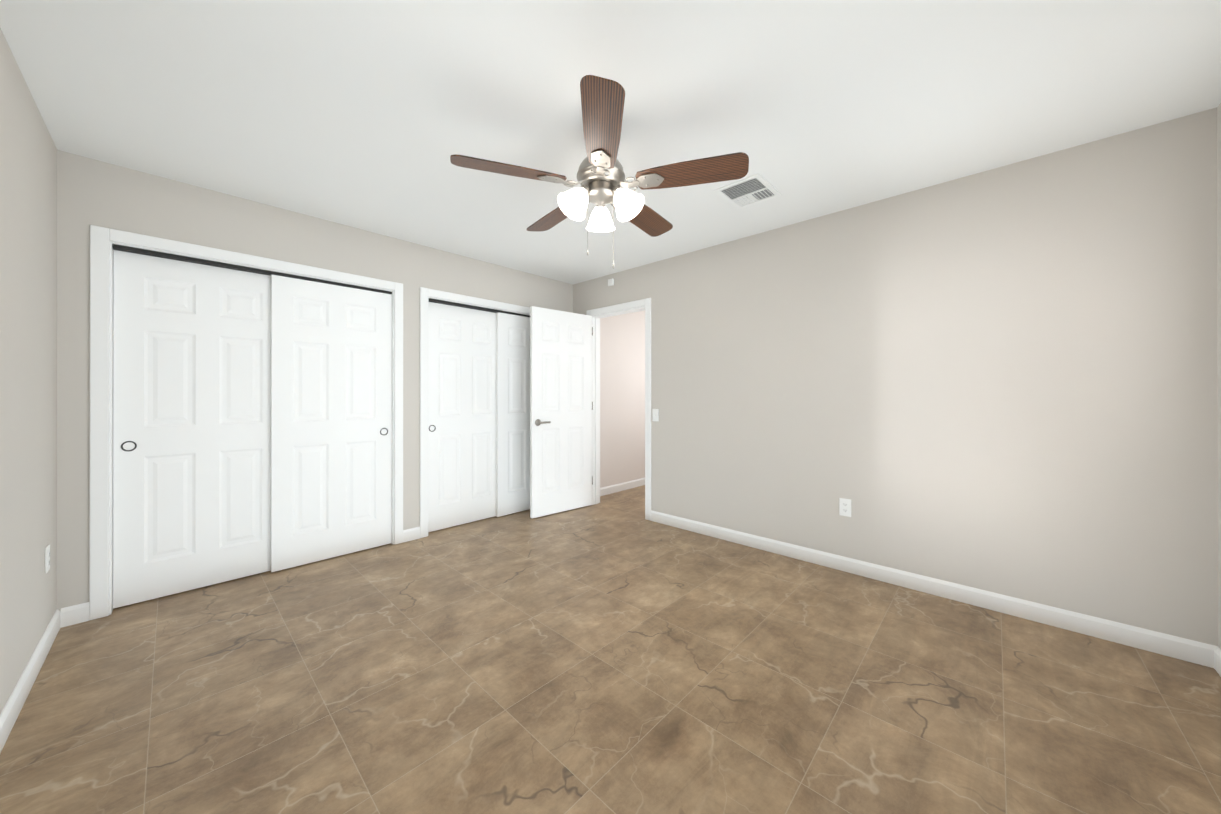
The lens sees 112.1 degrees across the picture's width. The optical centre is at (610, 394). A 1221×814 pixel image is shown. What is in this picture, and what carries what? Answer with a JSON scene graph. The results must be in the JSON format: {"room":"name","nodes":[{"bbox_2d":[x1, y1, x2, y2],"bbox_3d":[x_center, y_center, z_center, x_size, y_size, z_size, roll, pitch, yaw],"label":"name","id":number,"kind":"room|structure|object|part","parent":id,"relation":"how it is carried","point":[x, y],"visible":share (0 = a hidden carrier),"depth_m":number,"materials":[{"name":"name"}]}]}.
{"room":"empty bedroom","nodes":[
{"label":"empty bedroom","id":0,"kind":"room"},
{"bbox_2d":[0,28,56,713],"bbox_3d":[-1.606,-0.033,0.874,5.190,2.440,0.120,0,0,43],"label":"wall","id":1,"kind":"structure","parent":0,"point":[28,358],"depth_m":1.65,"materials":[{"name":"paint"}]},
{"bbox_2d":[0,609,59,752],"bbox_3d":[-1.287,1.140,0.665,4.200,0.095,0.013,0,0,43],"label":"baseboard","id":2,"kind":"structure","parent":1,"relation":"attached to","point":[12,708],"depth_m":1.62,"materials":[{"name":"paint"}]},
{"bbox_2d":[45,544,49,572],"bbox_3d":[-2.638,0.769,1.928,0.072,0.118,0.009,0,0,43],"label":"electrical outlet","id":3,"kind":"object","parent":1,"relation":"attached to","point":[47,558],"visible":1,"depth_m":1.91,"materials":[{"name":"white plastic"}]},
{"bbox_2d":[57,150,572,610],"bbox_3d":[-1.668,-0.030,3.418,0.120,2.440,3.750,0,0,43],"label":"wall","id":4,"kind":"structure","parent":0,"point":[90,191],"depth_m":2.45,"materials":[{"name":"paint"}]},
{"bbox_2d":[60,602,88,627],"bbox_3d":[-2.779,1.141,2.134,0.013,0.095,0.092,0,0,43],"label":"baseboard","id":5,"kind":"structure","parent":4,"relation":"attached to","point":[74,614],"depth_m":2.13,"materials":[{"name":"paint"}]},
{"bbox_2d":[113,250,270,608],"bbox_3d":[-2.505,0.190,2.554,0.035,1.982,0.745,0,0,43],"label":"closet door","id":6,"kind":"structure","parent":4,"relation":"in","point":[192,418],"depth_m":2.48,"materials":[{"name":"paint"}]},
{"bbox_2d":[121,441,136,450],"bbox_3d":[-2.709,0.289,2.312,0.008,0.059,0.059,0,0,43],"label":"door pull","id":7,"kind":"object","parent":6,"relation":"attached to","point":[122,448],"visible":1,"depth_m":2.31,"materials":[{"name":"silver metal"}]},
{"bbox_2d":[89,225,402,619],"bbox_3d":[-2.253,0.147,2.781,0.136,2.085,1.570,0,0,43],"label":"trim","id":8,"kind":"structure","parent":4,"relation":"attached to","point":[101,453],"depth_m":2.22,"materials":[{"name":"paint"}]},
{"bbox_2d":[112,244,529,316],"bbox_3d":[-1.678,-0.812,3.411,0.087,0.020,3.127,0,0,43],"label":"trim","id":9,"kind":"structure","parent":4,"relation":"attached to","point":[182,258],"depth_m":2.68,"materials":[{"name":"black metal"}]},
{"bbox_2d":[271,275,391,571],"bbox_3d":[-2.013,0.191,3.018,0.035,1.982,0.745,0,0,43],"label":"closet door","id":10,"kind":"structure","parent":4,"relation":"in","point":[331,418],"depth_m":2.97,"materials":[{"name":"paint"}]},
{"bbox_2d":[403,527,419,541],"bbox_3d":[-1.628,1.143,3.363,0.013,0.095,0.135,0,0,43],"label":"baseboard","id":11,"kind":"structure","parent":4,"relation":"attached to","point":[411,534],"depth_m":3.36,"materials":[{"name":"paint"}]},
{"bbox_2d":[428,302,495,531],"bbox_3d":[-1.339,0.191,3.799,0.035,1.982,0.745,0,0,43],"label":"closet door","id":12,"kind":"structure","parent":4,"relation":"in","point":[462,420],"depth_m":3.75,"materials":[{"name":"paint"}]},
{"bbox_2d":[420,287,529,537],"bbox_3d":[-1.088,0.148,4.026,0.136,2.085,1.570,0,0,43],"label":"trim","id":13,"kind":"structure","parent":4,"relation":"attached to","point":[425,293],"depth_m":3.44,"materials":[{"name":"paint"}]},
{"bbox_2d":[496,312,529,516],"bbox_3d":[-0.846,0.192,4.262,0.038,1.982,0.745,0,0,43],"label":"closet door","id":14,"kind":"structure","parent":4,"relation":"in","point":[512,413],"depth_m":4.10,"materials":[{"name":"paint"}]},
{"bbox_2d":[0,485,1220,813],"bbox_3d":[0.349,1.240,2.960,5.190,0.100,5.840,0,0,43],"label":"floor","id":15,"kind":"structure","parent":0,"point":[614,653],"depth_m":1.62,"materials":[{"name":"brown tile"}]},
{"bbox_2d":[0,0,1220,284],"bbox_3d":[0.349,-1.300,2.962,5.190,0.100,5.840,0,0,43],"label":"ceiling","id":16,"kind":"structure","parent":0,"point":[368,114],"depth_m":1.72,"materials":[{"name":"paint"}]},
{"bbox_2d":[450,75,748,268],"bbox_3d":[-0.046,-0.923,1.970,1.262,0.656,1.262,0,0,43],"label":"fan","id":17,"kind":"object","parent":16,"relation":"hanging from","point":[601,179],"visible":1,"depth_m":1.82,"materials":[{"name":"brown wood"}]},
{"bbox_3d":[-0.437,-0.980,1.792,0.487,0.039,0.146,0,0,-20],"label":"blade","id":18,"kind":"part","parent":17,"relation":"part of","materials":[{"name":"brown wood"}]},
{"bbox_3d":[-0.301,-0.979,2.263,0.146,0.039,0.487,0,0,-38],"label":"blade","id":19,"kind":"part","parent":17,"relation":"part of","materials":[{"name":"brown wood"}]},
{"bbox_3d":[-0.032,-0.980,1.518,0.146,0.039,0.487,0,0,-2],"label":"blade","id":20,"kind":"part","parent":17,"relation":"part of","materials":[{"name":"brown wood"}]},
{"bbox_3d":[0.189,-0.979,2.279,0.146,0.039,0.487,0,0,34],"label":"blade","id":21,"kind":"part","parent":17,"relation":"part of","materials":[{"name":"brown wood"}]},
{"bbox_3d":[0.355,-0.980,1.818,0.487,0.039,0.146,0,0,16],"label":"blade","id":22,"kind":"part","parent":17,"relation":"part of","materials":[{"name":"brown wood"}]},
{"bbox_2d":[714,173,780,208],"bbox_3d":[0.848,-1.247,2.537,0.280,0.012,0.340,0,0,43],"label":"ceiling vent","id":23,"kind":"object","parent":16,"relation":"in","point":[749,190],"visible":1,"depth_m":2.53,"materials":[{"name":"white plastic"}]},
{"bbox_2d":[600,311,644,487],"bbox_3d":[0.408,-0.028,5.475,0.100,2.440,2.090,0,0,43],"label":"wall","id":24,"kind":"structure","parent":0,"point":[622,398],"depth_m":5.12,"materials":[{"name":"paint"}]},
{"bbox_2d":[600,478,644,495],"bbox_3d":[0.408,1.145,5.391,0.013,0.095,1.970,0,0,43],"label":"baseboard","id":25,"kind":"structure","parent":24,"relation":"attached to","point":[615,488],"depth_m":5.09,"materials":[{"name":"paint"}]},
{"bbox_2d":[573,107,1217,645],"bbox_3d":[1.193,-0.030,3.226,4.320,2.440,0.120,0,0,43],"label":"wall","id":26,"kind":"structure","parent":0,"point":[1001,379],"depth_m":2.31,"materials":[{"name":"paint"}]},
{"bbox_2d":[530,306,591,518],"bbox_3d":[-0.486,0.168,4.184,0.735,2.030,0.139,0,0,-42],"label":"door","id":27,"kind":"structure","parent":26,"relation":"in","point":[560,411],"depth_m":4.14,"materials":[{"name":"paint"}]},
{"bbox_3d":[-0.653,0.268,3.975,0.148,0.066,0.052,0,0,-42],"label":"handle","id":28,"kind":"part","parent":27,"relation":"part of","materials":[{"name":"silver metal"}]},
{"bbox_2d":[608,278,613,285],"bbox_3d":[0.003,-1.159,4.238,0.068,0.068,0.031,0,0,43],"label":"box","id":29,"kind":"object","parent":26,"relation":"attached to","point":[610,282],"visible":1,"depth_m":4.22,"materials":[{"name":"white plastic"}]},
{"bbox_2d":[586,298,650,520],"bbox_3d":[0.103,0.136,4.235,0.880,2.110,0.136,0,0,43],"label":"trim","id":30,"kind":"structure","parent":26,"relation":"attached to","point":[597,314],"depth_m":4.26,"materials":[{"name":"paint"}]},
{"bbox_2d":[652,409,658,421],"bbox_3d":[0.418,0.191,3.854,0.072,0.118,0.021,0,0,43],"label":"light switch","id":31,"kind":"object","parent":26,"relation":"attached to","point":[655,414],"visible":1,"depth_m":3.86,"materials":[{"name":"white plastic"}]},
{"bbox_2d":[839,498,850,516],"bbox_3d":[1.583,0.759,2.772,0.072,0.118,0.009,0,0,43],"label":"electrical outlet","id":32,"kind":"object","parent":26,"relation":"attached to","point":[844,507],"visible":1,"depth_m":2.77,"materials":[{"name":"white plastic"}]},
{"bbox_2d":[651,510,1217,667],"bbox_3d":[1.511,1.142,2.836,3.085,0.095,0.013,0,0,43],"label":"baseboard","id":33,"kind":"structure","parent":26,"relation":"attached to","point":[1193,651],"depth_m":2.30,"materials":[{"name":"paint"}]},
{"bbox_2d":[1217,103,1220,648],"bbox_3d":[1.485,-0.033,0.466,0.120,2.440,3.510,0,0,43],"label":"wall","id":34,"kind":"structure","parent":0,"point":[1219,332],"depth_m":1.77,"materials":[{"name":"paint"}]},
{"bbox_2d":[1214,647,1220,675],"bbox_3d":[1.437,1.140,0.510,0.013,0.095,3.484,0,0,43],"label":"baseboard","id":35,"kind":"structure","parent":34,"relation":"attached to","point":[1217,659],"depth_m":1.76,"materials":[{"name":"paint"}]}
]}

